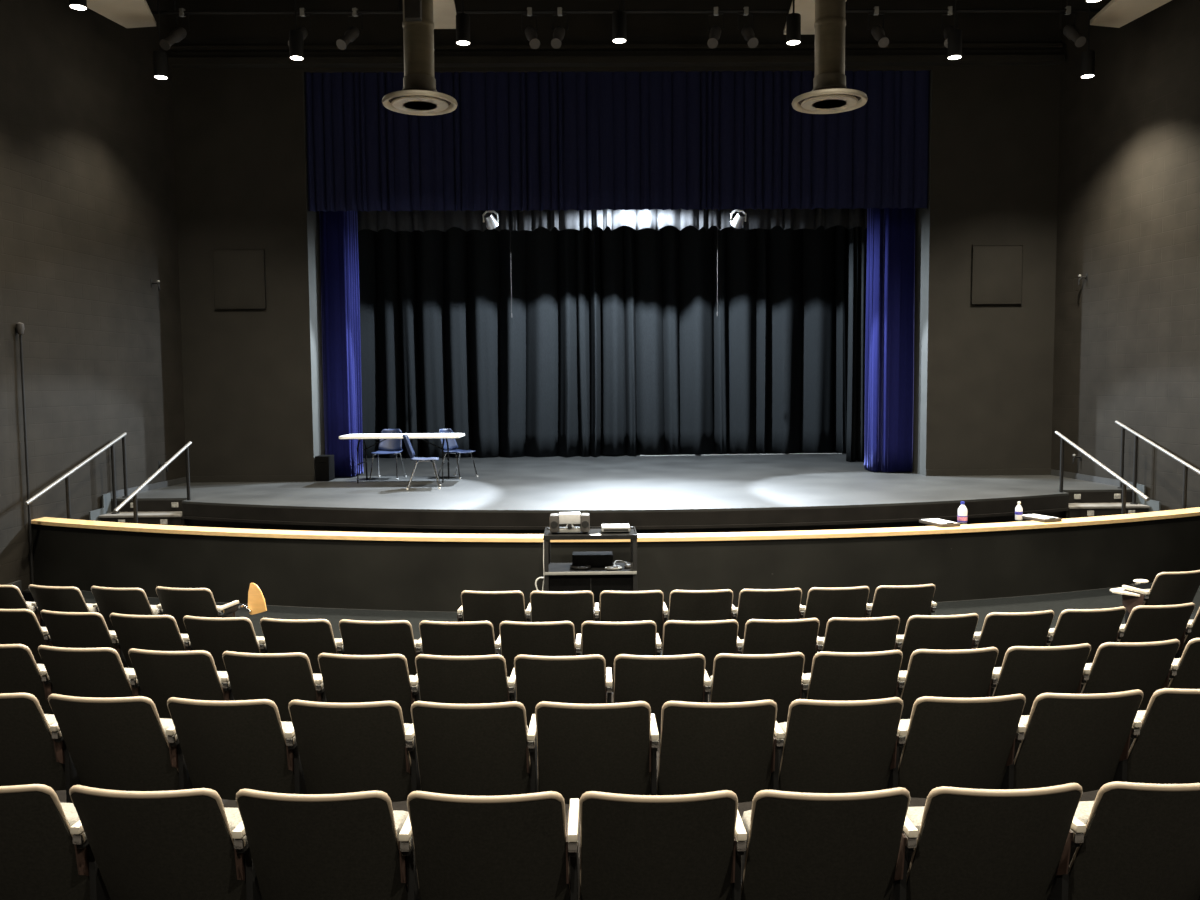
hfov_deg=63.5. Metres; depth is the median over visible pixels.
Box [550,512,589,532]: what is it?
stereo
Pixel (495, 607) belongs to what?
chair
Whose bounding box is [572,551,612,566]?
equipment box
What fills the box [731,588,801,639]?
chair
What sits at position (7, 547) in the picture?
wall
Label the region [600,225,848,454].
curtain
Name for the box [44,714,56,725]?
armrest
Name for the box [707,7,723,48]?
spotlight
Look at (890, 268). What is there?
curtain
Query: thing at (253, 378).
wall
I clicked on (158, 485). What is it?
baseboard
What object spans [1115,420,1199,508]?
stair handrail
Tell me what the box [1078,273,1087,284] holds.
wall bracket
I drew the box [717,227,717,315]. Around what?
microphone
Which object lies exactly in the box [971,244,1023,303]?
speaker panel
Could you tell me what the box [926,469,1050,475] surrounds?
trim
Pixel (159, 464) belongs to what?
wall bracket
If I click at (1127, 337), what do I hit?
wall
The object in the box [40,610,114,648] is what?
chair
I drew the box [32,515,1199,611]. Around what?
wall
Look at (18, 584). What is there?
baseboard
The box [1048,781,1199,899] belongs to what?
chair
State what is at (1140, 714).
armrest
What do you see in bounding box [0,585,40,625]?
chair
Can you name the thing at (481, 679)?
chair
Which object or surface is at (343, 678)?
chair
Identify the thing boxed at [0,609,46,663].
chair
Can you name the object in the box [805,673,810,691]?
armrest
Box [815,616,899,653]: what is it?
chair
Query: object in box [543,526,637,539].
shelf
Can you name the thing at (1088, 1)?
ceiling lamp
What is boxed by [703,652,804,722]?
chair
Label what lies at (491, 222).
work light
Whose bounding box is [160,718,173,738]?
armrest
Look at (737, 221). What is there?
work light
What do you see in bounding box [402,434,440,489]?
chair
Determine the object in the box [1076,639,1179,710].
chair
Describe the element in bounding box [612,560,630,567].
headphones
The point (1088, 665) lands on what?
armrest
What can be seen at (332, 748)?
chair
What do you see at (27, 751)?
chair
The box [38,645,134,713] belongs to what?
chair
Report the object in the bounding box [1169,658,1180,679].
armrest
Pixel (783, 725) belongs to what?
armrest
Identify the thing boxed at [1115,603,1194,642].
chair
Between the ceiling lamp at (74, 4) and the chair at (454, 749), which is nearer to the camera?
the chair at (454, 749)
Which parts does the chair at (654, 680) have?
armrest, edge trim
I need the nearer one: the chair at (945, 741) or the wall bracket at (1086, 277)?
the chair at (945, 741)
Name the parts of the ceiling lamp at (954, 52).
stem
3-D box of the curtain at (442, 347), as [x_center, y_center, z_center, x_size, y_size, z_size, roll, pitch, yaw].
[-3.666,-3.232,20.038,7.363,6.780,0.570,0,4,1]
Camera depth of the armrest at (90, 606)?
8.08 m
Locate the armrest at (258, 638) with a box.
[256,636,263,647]
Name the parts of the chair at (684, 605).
armrest, edge trim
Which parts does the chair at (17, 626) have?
edge trim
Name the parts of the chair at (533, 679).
armrest, edge trim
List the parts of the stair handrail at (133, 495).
post, post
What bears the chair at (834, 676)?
on the floor
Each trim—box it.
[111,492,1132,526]
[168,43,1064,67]
[190,475,313,482]
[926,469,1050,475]
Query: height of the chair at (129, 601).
0.842 m
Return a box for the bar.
[151,0,1101,14]
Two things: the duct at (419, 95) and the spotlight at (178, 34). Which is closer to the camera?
the duct at (419, 95)
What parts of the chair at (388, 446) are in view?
leg, leg, seat, backrest, leg, leg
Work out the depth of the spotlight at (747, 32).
12.89 m
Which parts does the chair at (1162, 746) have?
armrest, edge trim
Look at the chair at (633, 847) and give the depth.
3.09 m
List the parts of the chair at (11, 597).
edge trim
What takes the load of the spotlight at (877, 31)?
hanging from the bar
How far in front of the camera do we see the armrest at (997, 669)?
5.66 m
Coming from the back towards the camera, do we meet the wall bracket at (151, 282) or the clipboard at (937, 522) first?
the wall bracket at (151, 282)
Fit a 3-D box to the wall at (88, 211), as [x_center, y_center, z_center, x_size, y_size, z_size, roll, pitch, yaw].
[-6.934,-2.620,13.230,0.680,8.400,4.050,0,4,-1]
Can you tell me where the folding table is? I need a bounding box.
[339,433,464,482]
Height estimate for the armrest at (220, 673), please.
0.105 m
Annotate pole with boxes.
[16,322,33,592]
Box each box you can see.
[315,455,334,480]
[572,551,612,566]
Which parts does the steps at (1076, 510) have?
panel, marker plate, marker plate, marker plate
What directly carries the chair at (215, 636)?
on the floor
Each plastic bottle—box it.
[957,501,966,522]
[1015,502,1022,519]
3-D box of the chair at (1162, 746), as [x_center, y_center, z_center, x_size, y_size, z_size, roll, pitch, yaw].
[2.672,1.449,4.481,0.607,0.842,0.445,-1,4,-6]
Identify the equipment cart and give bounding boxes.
[543,526,637,620]
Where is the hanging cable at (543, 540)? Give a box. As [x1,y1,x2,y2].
[535,540,543,590]
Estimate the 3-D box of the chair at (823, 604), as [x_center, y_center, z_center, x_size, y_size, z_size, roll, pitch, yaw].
[1.853,1.482,7.825,0.561,0.842,0.445,-1,4,-5]
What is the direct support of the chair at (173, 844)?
on the floor
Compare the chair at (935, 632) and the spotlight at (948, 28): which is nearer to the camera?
the chair at (935, 632)
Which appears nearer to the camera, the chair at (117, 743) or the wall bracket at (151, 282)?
the chair at (117, 743)
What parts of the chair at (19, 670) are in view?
edge trim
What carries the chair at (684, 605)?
on the floor
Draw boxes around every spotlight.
[159,8,189,50]
[288,8,310,45]
[336,7,362,49]
[521,7,539,48]
[551,7,567,48]
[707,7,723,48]
[738,7,757,47]
[868,6,888,47]
[941,6,958,47]
[1059,6,1085,46]
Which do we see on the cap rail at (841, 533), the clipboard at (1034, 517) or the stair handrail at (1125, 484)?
the clipboard at (1034, 517)
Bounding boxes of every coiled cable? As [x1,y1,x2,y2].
[570,564,590,568]
[604,566,621,569]
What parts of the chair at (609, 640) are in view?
armrest, edge trim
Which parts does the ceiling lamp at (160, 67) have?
stem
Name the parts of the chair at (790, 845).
armrest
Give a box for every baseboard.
[6,580,21,592]
[39,583,1148,611]
[108,477,185,497]
[1051,469,1137,487]
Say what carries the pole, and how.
on the floor
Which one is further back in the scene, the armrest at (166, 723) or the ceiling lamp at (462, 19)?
the ceiling lamp at (462, 19)
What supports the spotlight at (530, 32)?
hanging from the bar
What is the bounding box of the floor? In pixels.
[33,449,1199,899]
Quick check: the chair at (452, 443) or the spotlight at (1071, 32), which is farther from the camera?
the chair at (452, 443)
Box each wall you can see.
[0,0,185,592]
[0,266,15,584]
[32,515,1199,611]
[169,0,1062,480]
[186,511,1063,533]
[600,237,601,448]
[1051,0,1199,510]
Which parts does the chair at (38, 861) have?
edge trim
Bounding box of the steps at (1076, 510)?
[1064,484,1160,518]
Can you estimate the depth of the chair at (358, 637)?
6.50 m
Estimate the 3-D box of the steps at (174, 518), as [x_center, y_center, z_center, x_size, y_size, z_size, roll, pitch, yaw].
[-6.146,1.130,12.639,1.165,0.990,1.465,0,4,-1]
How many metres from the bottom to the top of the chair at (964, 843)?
0.842 m
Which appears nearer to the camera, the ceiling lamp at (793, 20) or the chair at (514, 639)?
the chair at (514, 639)
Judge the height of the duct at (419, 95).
3.232 m
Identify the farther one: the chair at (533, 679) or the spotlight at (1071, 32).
the spotlight at (1071, 32)
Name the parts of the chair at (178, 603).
edge trim, armrest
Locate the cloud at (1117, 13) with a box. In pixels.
[1090,0,1171,27]
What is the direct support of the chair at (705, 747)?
on the floor
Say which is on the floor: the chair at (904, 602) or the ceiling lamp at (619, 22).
the chair at (904, 602)
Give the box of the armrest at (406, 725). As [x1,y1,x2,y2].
[404,723,410,733]
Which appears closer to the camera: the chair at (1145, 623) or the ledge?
the chair at (1145, 623)
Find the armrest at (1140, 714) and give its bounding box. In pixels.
[1135,710,1145,720]
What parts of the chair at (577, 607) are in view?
armrest, edge trim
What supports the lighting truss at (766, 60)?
attached to the wall at (253, 378)
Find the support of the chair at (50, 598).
on the floor
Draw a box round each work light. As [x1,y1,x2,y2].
[482,210,498,229]
[730,209,746,228]
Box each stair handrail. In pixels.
[24,433,128,518]
[113,441,191,523]
[1055,431,1149,513]
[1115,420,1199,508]
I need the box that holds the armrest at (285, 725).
[281,721,292,734]
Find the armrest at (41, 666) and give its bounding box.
[37,664,45,670]
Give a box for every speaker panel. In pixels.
[212,249,265,308]
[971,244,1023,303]
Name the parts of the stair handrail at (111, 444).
post, post, post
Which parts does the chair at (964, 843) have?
armrest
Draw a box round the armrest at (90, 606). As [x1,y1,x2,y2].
[86,603,93,611]
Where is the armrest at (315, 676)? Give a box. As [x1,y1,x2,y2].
[313,674,320,684]
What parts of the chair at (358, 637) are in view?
armrest, edge trim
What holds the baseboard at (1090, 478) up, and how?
attached to the wall at (1127, 337)
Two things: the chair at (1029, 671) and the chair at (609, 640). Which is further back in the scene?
the chair at (609, 640)
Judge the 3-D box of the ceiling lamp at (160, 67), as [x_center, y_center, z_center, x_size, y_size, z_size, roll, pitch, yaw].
[-5.784,-5.859,12.693,0.170,1.920,0.170,0,4,-1]
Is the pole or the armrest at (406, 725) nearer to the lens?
the armrest at (406, 725)
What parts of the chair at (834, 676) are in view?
armrest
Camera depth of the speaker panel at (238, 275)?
15.24 m
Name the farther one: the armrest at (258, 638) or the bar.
the bar
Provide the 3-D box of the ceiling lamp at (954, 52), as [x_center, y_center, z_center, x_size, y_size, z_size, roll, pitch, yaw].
[4.455,-5.897,12.141,0.170,1.920,0.170,0,4,-1]
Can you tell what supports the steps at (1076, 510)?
on the floor
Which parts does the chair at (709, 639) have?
armrest, edge trim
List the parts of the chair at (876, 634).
armrest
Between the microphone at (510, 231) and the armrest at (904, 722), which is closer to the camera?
the armrest at (904, 722)
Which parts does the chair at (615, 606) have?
armrest, edge trim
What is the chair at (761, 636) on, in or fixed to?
on the floor
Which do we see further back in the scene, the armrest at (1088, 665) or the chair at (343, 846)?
the armrest at (1088, 665)
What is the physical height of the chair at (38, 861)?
0.842 m
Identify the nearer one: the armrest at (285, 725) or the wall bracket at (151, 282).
the armrest at (285, 725)
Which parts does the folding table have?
leg, leg, leg, leg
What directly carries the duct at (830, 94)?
hanging from the ceiling
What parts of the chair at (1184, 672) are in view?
armrest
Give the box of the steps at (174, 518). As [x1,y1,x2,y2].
[89,493,186,525]
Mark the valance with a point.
(553, 140)
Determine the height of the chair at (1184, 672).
0.842 m
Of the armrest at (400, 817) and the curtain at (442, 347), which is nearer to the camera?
the armrest at (400, 817)
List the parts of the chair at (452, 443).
backrest, leg, seat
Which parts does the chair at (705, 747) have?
armrest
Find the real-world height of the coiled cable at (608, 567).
0.022 m
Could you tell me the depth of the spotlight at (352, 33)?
12.82 m
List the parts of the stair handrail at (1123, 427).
post, post, rail, post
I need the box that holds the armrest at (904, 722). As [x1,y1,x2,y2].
[900,719,909,730]
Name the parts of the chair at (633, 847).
armrest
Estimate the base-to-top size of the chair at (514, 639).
0.842 m
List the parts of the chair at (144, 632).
edge trim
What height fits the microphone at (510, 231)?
4.710 m
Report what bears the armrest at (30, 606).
on the chair at (11, 597)
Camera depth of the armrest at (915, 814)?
3.33 m
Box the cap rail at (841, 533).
[31,507,1199,541]
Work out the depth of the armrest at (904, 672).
5.60 m
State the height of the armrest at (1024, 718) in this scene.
0.105 m
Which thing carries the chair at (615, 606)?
on the floor
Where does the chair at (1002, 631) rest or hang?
on the floor
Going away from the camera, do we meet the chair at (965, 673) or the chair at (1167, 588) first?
the chair at (965, 673)
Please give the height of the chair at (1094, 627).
0.842 m
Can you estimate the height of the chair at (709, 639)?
0.842 m
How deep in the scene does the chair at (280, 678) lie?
5.39 m
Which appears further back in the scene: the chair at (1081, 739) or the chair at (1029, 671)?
the chair at (1029, 671)
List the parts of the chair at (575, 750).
armrest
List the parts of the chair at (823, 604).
edge trim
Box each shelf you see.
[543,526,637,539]
[548,562,632,571]
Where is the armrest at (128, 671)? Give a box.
[124,668,134,680]
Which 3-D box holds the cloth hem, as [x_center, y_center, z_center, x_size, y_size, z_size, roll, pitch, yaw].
[2.947,0.099,20.239,4.245,0.022,0.066,-1,4,-3]
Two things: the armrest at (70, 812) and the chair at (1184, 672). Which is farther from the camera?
the chair at (1184, 672)
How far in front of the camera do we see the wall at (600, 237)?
22.37 m
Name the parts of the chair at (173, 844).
armrest, edge trim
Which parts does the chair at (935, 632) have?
armrest, edge trim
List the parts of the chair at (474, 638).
armrest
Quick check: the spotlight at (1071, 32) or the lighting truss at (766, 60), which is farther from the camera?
the lighting truss at (766, 60)
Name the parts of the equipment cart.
post, post, post, post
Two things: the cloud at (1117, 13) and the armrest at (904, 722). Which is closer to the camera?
the armrest at (904, 722)
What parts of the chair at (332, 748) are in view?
armrest, edge trim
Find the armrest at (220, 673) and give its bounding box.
[217,671,226,684]
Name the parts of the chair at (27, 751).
edge trim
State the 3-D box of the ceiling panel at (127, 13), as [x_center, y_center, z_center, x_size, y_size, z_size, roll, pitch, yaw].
[-6.037,-5.575,12.033,1.250,0.050,1.750,0,4,-1]
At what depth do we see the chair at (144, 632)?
6.72 m
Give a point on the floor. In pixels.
(603, 483)
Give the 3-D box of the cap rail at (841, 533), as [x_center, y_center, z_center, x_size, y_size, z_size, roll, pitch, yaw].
[0.405,0.860,11.101,14.580,0.042,2.064,0,4,-1]
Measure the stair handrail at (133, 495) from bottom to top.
1.700 m
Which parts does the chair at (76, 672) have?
armrest, edge trim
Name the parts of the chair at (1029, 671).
armrest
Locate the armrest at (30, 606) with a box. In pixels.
[25,601,33,611]
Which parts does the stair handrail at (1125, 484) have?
post, post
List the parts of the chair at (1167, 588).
armrest, edge trim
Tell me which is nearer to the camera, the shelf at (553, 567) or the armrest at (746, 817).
the armrest at (746, 817)
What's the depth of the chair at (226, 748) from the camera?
4.31 m
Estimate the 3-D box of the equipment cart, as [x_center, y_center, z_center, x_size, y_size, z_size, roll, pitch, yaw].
[-0.091,1.295,9.563,0.900,1.000,0.580,0,4,-1]
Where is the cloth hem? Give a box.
[640,453,841,455]
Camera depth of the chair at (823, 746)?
4.25 m
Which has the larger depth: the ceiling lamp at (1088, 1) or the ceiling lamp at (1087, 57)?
the ceiling lamp at (1087, 57)
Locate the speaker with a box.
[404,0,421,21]
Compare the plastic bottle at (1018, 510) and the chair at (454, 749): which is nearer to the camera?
the chair at (454, 749)
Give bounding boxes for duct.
[382,0,457,115]
[792,0,867,113]
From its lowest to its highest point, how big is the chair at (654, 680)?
0.842 m
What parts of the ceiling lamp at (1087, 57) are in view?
stem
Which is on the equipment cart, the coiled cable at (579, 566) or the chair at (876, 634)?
the coiled cable at (579, 566)
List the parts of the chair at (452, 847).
armrest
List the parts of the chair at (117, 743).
armrest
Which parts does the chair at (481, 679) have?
armrest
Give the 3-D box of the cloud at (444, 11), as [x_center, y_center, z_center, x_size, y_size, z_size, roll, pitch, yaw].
[-2.088,-5.610,12.110,0.650,0.050,1.800,0,4,-1]
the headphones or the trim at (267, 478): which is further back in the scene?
the trim at (267, 478)
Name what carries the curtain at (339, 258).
hanging from the wall at (253, 378)
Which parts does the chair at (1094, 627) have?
edge trim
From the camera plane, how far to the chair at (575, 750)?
4.23 m
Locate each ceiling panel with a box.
[87,0,155,27]
[784,0,846,34]
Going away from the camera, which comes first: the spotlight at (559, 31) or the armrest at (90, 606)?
the armrest at (90, 606)
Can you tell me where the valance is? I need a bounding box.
[305,70,929,211]
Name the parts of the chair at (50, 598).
edge trim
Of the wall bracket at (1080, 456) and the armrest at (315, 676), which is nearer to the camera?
the armrest at (315, 676)
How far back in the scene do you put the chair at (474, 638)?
6.45 m
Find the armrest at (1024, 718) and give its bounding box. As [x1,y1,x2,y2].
[1020,715,1028,726]
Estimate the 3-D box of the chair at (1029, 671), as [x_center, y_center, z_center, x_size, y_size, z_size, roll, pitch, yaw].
[2.461,1.485,5.569,0.561,0.842,0.445,-1,4,-6]
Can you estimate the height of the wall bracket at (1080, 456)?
0.170 m
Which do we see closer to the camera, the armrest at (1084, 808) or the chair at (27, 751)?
the armrest at (1084, 808)
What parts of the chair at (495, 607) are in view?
edge trim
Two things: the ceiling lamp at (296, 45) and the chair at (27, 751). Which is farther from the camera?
the ceiling lamp at (296, 45)
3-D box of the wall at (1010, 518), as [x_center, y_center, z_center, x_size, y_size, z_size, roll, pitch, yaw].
[0.376,1.179,13.497,16.000,0.675,3.250,0,4,-1]
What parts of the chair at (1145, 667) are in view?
armrest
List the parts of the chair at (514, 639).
armrest, edge trim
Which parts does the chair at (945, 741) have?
armrest, edge trim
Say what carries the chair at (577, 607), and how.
on the floor
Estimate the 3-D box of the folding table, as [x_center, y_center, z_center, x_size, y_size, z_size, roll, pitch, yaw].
[-3.097,0.125,15.305,1.860,0.734,0.750,0,4,0]
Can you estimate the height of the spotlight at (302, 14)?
0.638 m
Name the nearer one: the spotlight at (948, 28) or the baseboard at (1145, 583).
the baseboard at (1145, 583)
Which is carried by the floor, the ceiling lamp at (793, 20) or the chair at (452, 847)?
the chair at (452, 847)
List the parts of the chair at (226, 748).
armrest, edge trim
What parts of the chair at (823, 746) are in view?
armrest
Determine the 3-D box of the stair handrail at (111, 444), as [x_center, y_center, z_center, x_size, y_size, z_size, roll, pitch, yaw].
[-6.574,0.655,12.311,0.100,1.630,2.461,0,4,-1]
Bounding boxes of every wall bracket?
[150,279,159,290]
[158,461,167,471]
[1073,453,1081,463]
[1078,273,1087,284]
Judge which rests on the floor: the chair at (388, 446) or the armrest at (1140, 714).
the chair at (388, 446)
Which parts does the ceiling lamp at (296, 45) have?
stem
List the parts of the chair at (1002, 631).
armrest, edge trim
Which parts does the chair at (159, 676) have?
armrest, edge trim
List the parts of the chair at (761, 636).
armrest, edge trim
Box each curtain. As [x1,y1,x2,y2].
[319,211,362,476]
[358,227,601,457]
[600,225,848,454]
[846,226,866,461]
[864,208,915,471]
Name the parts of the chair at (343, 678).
armrest, edge trim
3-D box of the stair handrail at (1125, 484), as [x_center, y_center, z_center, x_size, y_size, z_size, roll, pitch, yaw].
[6.318,0.682,12.331,0.100,1.740,2.242,0,4,-1]
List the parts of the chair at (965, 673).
armrest, edge trim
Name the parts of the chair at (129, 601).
edge trim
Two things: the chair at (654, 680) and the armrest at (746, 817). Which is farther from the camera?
the chair at (654, 680)
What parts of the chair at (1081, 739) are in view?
armrest, edge trim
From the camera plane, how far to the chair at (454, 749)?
4.24 m
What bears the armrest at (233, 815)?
on the chair at (173, 844)
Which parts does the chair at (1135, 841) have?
armrest, edge trim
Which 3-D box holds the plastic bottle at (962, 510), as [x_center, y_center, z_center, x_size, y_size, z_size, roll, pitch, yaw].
[4.086,0.702,10.933,0.107,0.240,0.107,0,4,-1]
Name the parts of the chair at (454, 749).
armrest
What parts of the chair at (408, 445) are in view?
backrest, leg, seat, leg, leg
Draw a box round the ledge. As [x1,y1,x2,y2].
[182,508,1068,529]
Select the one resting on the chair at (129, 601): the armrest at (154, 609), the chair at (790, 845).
the armrest at (154, 609)
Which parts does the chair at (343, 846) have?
armrest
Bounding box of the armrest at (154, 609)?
[150,605,157,614]
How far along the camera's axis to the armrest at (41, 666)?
5.87 m
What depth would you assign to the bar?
13.01 m
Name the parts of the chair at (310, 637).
armrest, edge trim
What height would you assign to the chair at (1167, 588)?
0.842 m
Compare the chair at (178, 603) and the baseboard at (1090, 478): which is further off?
the baseboard at (1090, 478)
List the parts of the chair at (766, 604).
edge trim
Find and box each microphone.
[510,231,511,317]
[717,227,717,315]
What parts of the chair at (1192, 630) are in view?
edge trim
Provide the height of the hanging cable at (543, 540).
0.572 m
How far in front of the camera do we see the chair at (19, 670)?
5.62 m
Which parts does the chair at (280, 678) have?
armrest, edge trim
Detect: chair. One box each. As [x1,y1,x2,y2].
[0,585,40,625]
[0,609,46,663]
[0,644,52,713]
[0,693,65,790]
[0,784,89,899]
[29,584,93,626]
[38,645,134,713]
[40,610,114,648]
[48,694,178,802]
[69,785,246,899]
[91,586,157,630]
[109,613,187,667]
[128,648,226,718]
[156,583,266,633]
[166,697,294,799]
[183,615,263,670]
[221,651,320,721]
[232,789,408,899]
[259,618,340,673]
[285,700,411,801]
[315,653,414,723]
[336,619,417,674]
[369,429,405,479]
[399,791,569,899]
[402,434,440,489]
[405,701,530,795]
[410,654,509,704]
[415,620,495,655]
[438,428,477,478]
[457,590,525,640]
[494,621,574,677]
[507,654,605,728]
[525,591,593,651]
[526,701,650,803]
[566,790,737,899]
[575,620,656,691]
[594,590,663,649]
[605,653,705,738]
[649,699,776,802]
[655,619,738,677]
[662,589,732,633]
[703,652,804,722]
[730,787,909,899]
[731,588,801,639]
[736,618,819,673]
[770,697,902,792]
[798,586,869,636]
[799,650,902,700]
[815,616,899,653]
[864,584,936,634]
[888,694,1025,797]
[890,783,1082,899]
[894,613,978,670]
[894,647,998,718]
[971,610,1053,666]
[986,643,1090,714]
[1001,689,1143,791]
[1044,606,1125,662]
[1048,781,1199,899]
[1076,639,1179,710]
[1110,570,1199,623]
[1112,688,1199,783]
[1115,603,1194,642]
[1162,638,1199,688]
[1174,607,1199,657]
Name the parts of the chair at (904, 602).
edge trim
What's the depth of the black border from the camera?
17.69 m
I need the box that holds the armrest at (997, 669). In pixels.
[993,667,1000,687]
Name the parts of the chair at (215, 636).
edge trim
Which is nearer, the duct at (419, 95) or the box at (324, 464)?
the duct at (419, 95)
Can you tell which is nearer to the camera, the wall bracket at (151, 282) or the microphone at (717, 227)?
the wall bracket at (151, 282)
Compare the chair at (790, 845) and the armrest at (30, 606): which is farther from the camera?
the armrest at (30, 606)
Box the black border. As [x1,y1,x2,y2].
[357,208,866,231]
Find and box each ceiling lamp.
[69,0,86,9]
[153,0,167,78]
[289,0,303,59]
[456,0,469,45]
[612,0,626,42]
[786,0,800,44]
[947,0,961,59]
[1081,3,1094,77]
[1086,0,1100,2]
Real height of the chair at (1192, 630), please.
0.842 m
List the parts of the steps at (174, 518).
marker plate, marker plate, panel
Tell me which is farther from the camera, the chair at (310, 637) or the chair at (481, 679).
the chair at (310, 637)
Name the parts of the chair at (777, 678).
armrest, edge trim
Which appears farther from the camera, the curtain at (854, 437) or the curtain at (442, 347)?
the curtain at (442, 347)
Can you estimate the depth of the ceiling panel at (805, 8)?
12.59 m
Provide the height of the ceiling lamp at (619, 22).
1.920 m
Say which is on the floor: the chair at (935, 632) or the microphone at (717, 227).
the chair at (935, 632)
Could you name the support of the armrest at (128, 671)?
on the chair at (76, 672)
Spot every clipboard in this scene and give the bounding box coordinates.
[919,518,959,526]
[1023,514,1061,522]
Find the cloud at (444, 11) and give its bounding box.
[433,0,456,28]

